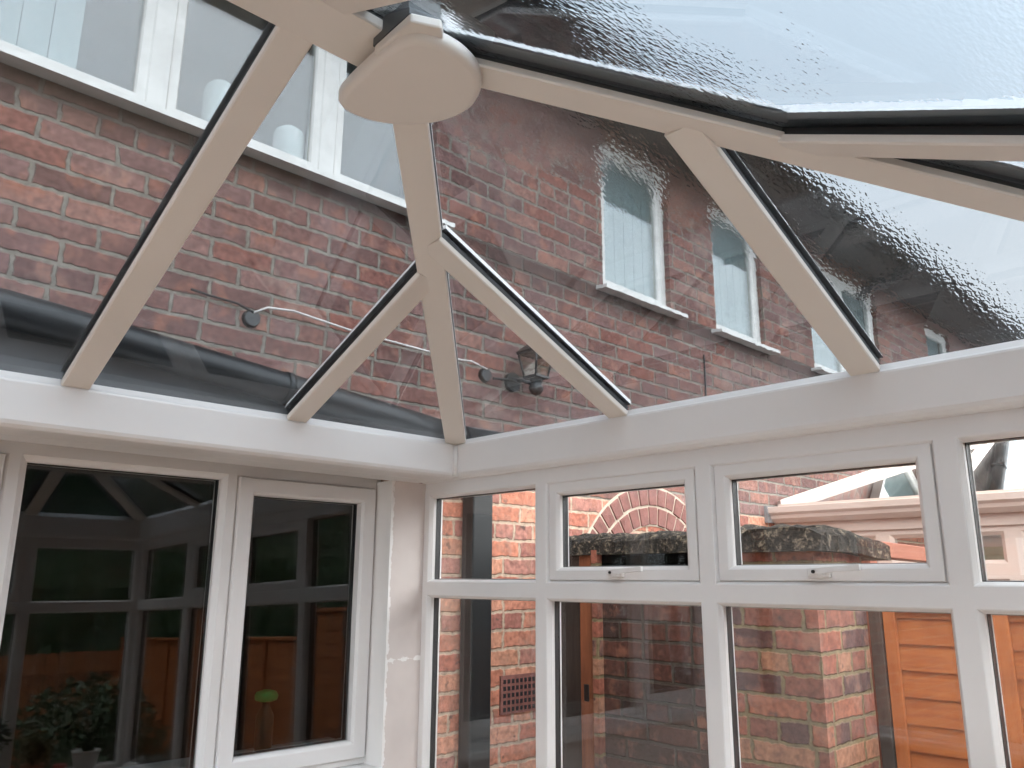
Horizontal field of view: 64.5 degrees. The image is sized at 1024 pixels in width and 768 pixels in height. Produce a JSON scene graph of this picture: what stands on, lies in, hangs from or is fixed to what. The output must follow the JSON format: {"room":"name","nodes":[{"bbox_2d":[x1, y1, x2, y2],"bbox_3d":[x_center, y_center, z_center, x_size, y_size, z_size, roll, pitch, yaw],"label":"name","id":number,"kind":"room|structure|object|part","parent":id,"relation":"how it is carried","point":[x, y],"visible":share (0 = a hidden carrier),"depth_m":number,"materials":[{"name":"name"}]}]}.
{"room":"sunroom","nodes":[
{"label":"sunroom","id":0,"kind":"room"},
{"bbox_2d":[364,480,425,767],"bbox_3d":[-1.786,1.075,1.825,3.852,2.011,0.128,13,-19,-42],"label":"wall","id":1,"kind":"structure","parent":0,"point":[392,710],"depth_m":3.12,"materials":[{"name":"paint"}]},
{"bbox_2d":[0,440,380,767],"bbox_3d":[-1.417,0.691,2.292,2.525,1.120,0.205,13,-19,-42],"label":"window","id":2,"kind":"structure","parent":1,"relation":"in","point":[236,487],"depth_m":2.79,"materials":[{"name":"white plastic"}]},
{"bbox_3d":[-1.716,0.646,2.088,0.578,0.994,0.069,13,-19,-42],"label":"opening sash","id":3,"kind":"part","parent":2,"relation":"part of","materials":[{"name":"white plastic"}]},
{"bbox_3d":[-0.776,0.863,2.970,0.576,0.994,0.069,13,-19,-42],"label":"opening sash","id":4,"kind":"part","parent":2,"relation":"part of","materials":[{"name":"white plastic"}]},
{"bbox_2d":[0,370,455,482],"bbox_3d":[-1.657,-0.007,1.962,3.762,0.158,0.245,13,-19,-42],"label":"eaves beam","id":5,"kind":"structure","parent":1,"relation":"attached to","point":[33,408],"depth_m":2.49,"materials":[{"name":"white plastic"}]},
{"bbox_2d":[60,0,1023,444],"bbox_3d":[-0.717,-0.641,1.117,4.000,0.776,2.694,13,-19,-42],"label":"ceiling","id":6,"kind":"structure","parent":0,"point":[614,207],"depth_m":1.74,"materials":[{"name":"beige plastic"}]},
{"bbox_3d":[-0.198,-0.627,1.668,0.240,0.069,0.321,13,-19,-42],"label":"finial plate","id":7,"kind":"part","parent":6,"relation":"part of","materials":[{"name":"beige plastic"}]},
{"bbox_3d":[-0.260,-0.662,0.635,3.956,0.590,1.377,13,-19,-42],"label":"roof glass","id":8,"kind":"part","parent":6,"relation":"part of","materials":[{"name":"clear glass"}]},
{"bbox_3d":[0.266,-0.324,2.017,1.266,0.592,2.658,13,-19,-42],"label":"roof glass","id":9,"kind":"part","parent":6,"relation":"part of","materials":[{"name":"clear glass"}]},
{"label":"outside","id":10,"kind":"structure","parent":0,"visible":0},
{"bbox_3d":[7.530,1.701,-1.035,38.000,0.140,16.650,13,-19,-42],"label":"ground","id":11,"kind":"structure","parent":10,"visible":0},
{"bbox_2d":[0,0,924,767],"bbox_3d":[0.644,0.234,6.740,22.098,6.580,4.385,13,-19,-42],"label":"house","id":12,"kind":"structure","parent":11,"relation":"on","point":[101,101],"depth_m":3.39,"materials":[{"name":"red brick"}]},
{"bbox_2d":[0,0,85,68],"bbox_3d":[-1.804,-1.488,2.465,0.975,0.883,0.004,13,-19,-42],"label":"vertical blind","id":13,"kind":"object","parent":12,"relation":"hanging from","point":[37,15],"depth_m":2.66,"materials":[{"name":"white fabric"}]},
{"bbox_3d":[-1.249,-0.916,2.781,2.610,0.037,0.175,13,-19,-42],"label":"window sill","id":14,"kind":"part","parent":12,"relation":"part of","materials":[{"name":"white plastic"}]},
{"bbox_2d":[201,79,230,121],"bbox_3d":[-1.122,-1.035,3.104,0.124,0.260,0.124,13,-19,-42],"label":"canister","id":15,"kind":"object","parent":12,"relation":"on","point":[215,90],"visible":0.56,"depth_m":3.06,"materials":[{"name":"white ceramic"}]},
{"bbox_2d":[253,689,277,750],"bbox_3d":[-0.930,1.262,3.051,0.088,0.212,0.088,13,-19,-42],"label":"spray bottle","id":16,"kind":"object","parent":12,"relation":"on","point":[263,735],"visible":0.93,"depth_m":3.03,"materials":[{"name":"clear plastic"}]},
{"bbox_2d":[272,125,304,158],"bbox_3d":[-0.910,-0.952,3.295,0.124,0.190,0.124,13,-19,-42],"label":"canister","id":17,"kind":"object","parent":12,"relation":"on","point":[289,139],"visible":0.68,"depth_m":3.25,"materials":[{"name":"white ceramic"}]},
{"bbox_2d":[190,288,429,352],"bbox_3d":[-0.591,-0.172,3.216,1.395,0.098,0.034,13,-19,-42],"label":"cable","id":18,"kind":"object","parent":12,"relation":"attached to","point":[250,318],"visible":0.6,"depth_m":2.90,"materials":[{"name":"white plastic"}]},
{"bbox_2d":[561,523,890,767],"bbox_3d":[0.808,1.599,3.249,0.590,2.006,1.344,13,-19,-42],"label":"wall","id":19,"kind":"structure","parent":11,"relation":"on","point":[634,694],"depth_m":3.08,"materials":[{"name":"brick"}]},
{"bbox_3d":[0.328,1.742,3.474,0.060,1.830,0.314,13,-19,-42],"label":"yard door","id":20,"kind":"part","parent":19,"relation":"part of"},
{"bbox_3d":[0.333,1.686,3.390,0.045,1.900,0.070,13,-19,-42],"label":"door post","id":21,"kind":"part","parent":19,"relation":"part of","materials":[{"name":"brown wood"}]},
{"bbox_2d":[868,611,896,767],"bbox_3d":[1.392,1.660,2.902,0.080,1.730,0.047,13,-19,-42],"label":"fence post","id":22,"kind":"object","parent":11,"relation":"on","point":[881,678],"visible":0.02,"depth_m":3.00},
{"bbox_2d":[861,541,925,767],"bbox_3d":[1.811,1.685,3.486,1.030,1.960,0.080,13,-19,-42],"label":"rail","id":23,"kind":"object","parent":11,"relation":"on","point":[900,552],"visible":0.12,"depth_m":3.52,"materials":[{"name":"orange wood"}]},
{"bbox_3d":[1.816,0.774,3.706,1.030,0.085,0.080,13,-19,-42],"label":"rail","id":24,"kind":"part","parent":23,"relation":"part of","materials":[{"name":"orange wood"}]},
{"bbox_2d":[764,440,1023,580],"bbox_3d":[4.282,1.408,4.611,3.249,3.052,4.370,13,-19,-42],"label":"conservatory","id":25,"kind":"object","parent":11,"relation":"on","point":[883,504],"visible":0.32,"depth_m":4.80,"materials":[{"name":"plastic"}]},
{"bbox_3d":[4.306,0.363,4.919,3.050,0.719,4.220,13,-19,-42],"label":"roof glass","id":26,"kind":"part","parent":25,"relation":"part of","materials":[{"name":"clear glass"}]},
{"bbox_3d":[3.222,1.227,3.645,0.060,1.260,4.230,13,-19,-42],"label":"wall frame","id":27,"kind":"part","parent":25,"relation":"part of","materials":[{"name":"white plastic"}]},
{"bbox_2d":[882,612,1023,767],"bbox_3d":[1.810,1.559,2.457,0.053,1.712,1.180,13,-19,-42],"label":"fence","id":28,"kind":"object","parent":11,"relation":"on","point":[928,724],"visible":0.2,"depth_m":2.90,"materials":[{"name":"orange wood"}]},
{"bbox_3d":[0.206,1.345,-0.357,3.842,0.720,0.160,13,-19,-42],"label":"wall","id":29,"kind":"structure","parent":0,"visible":0},
{"bbox_2d":[452,446,457,476],"bbox_3d":[-0.219,0.298,3.136,0.021,0.117,0.021,13,-19,-42],"label":"trim","id":30,"kind":"structure","parent":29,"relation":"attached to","point":[455,448],"depth_m":3.13,"materials":[{"name":"white plastic"}]},
{"bbox_2d":[417,407,1023,763],"bbox_3d":[-0.770,0.520,0.889,3.965,1.400,2.807,13,-19,-42],"label":"trim","id":31,"kind":"structure","parent":29,"relation":"attached to","point":[1016,413],"depth_m":2.25,"materials":[{"name":"white plastic"}]},
{"bbox_2d":[423,339,1023,483],"bbox_3d":[0.599,0.113,2.412,0.130,0.158,2.680,13,-19,-42],"label":"eaves beam","id":32,"kind":"structure","parent":29,"relation":"attached to","point":[989,378],"depth_m":2.20,"materials":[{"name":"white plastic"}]},
{"bbox_3d":[0.692,1.905,1.951,0.160,0.720,2.900,13,-19,-42],"label":"wall","id":33,"kind":"structure","parent":0,"visible":0},
{"bbox_2d":[417,419,1023,767],"bbox_3d":[0.601,0.868,2.207,0.098,1.355,2.720,13,-19,-42],"label":"window","id":34,"kind":"structure","parent":33,"relation":"in","point":[952,580],"depth_m":2.24,"materials":[{"name":"white plastic"}]},
{"bbox_3d":[0.326,0.594,2.541,0.016,0.024,0.060,13,-19,-42],"label":"handle","id":35,"kind":"part","parent":34,"relation":"part of","materials":[{"name":"white plastic"}]},
{"bbox_3d":[0.351,0.461,2.598,0.052,0.325,0.591,13,-19,-42],"label":"opening sash","id":36,"kind":"part","parent":34,"relation":"part of","materials":[{"name":"white plastic"}]},
{"bbox_3d":[0.350,0.577,2.498,0.026,0.029,0.131,13,-19,-42],"label":"lever","id":37,"kind":"part","parent":34,"relation":"part of","materials":[{"name":"white plastic"}]},
{"bbox_3d":[0.787,0.484,2.078,0.016,0.024,0.060,13,-19,-42],"label":"handle","id":38,"kind":"part","parent":34,"relation":"part of","materials":[{"name":"white plastic"}]},
{"bbox_3d":[0.812,0.351,2.134,0.052,0.325,0.596,13,-19,-42],"label":"opening sash","id":39,"kind":"part","parent":34,"relation":"part of","materials":[{"name":"white plastic"}]},
{"bbox_3d":[0.810,0.467,2.035,0.026,0.029,0.131,13,-19,-42],"label":"lever","id":40,"kind":"part","parent":34,"relation":"part of","materials":[{"name":"white plastic"}]}
]}

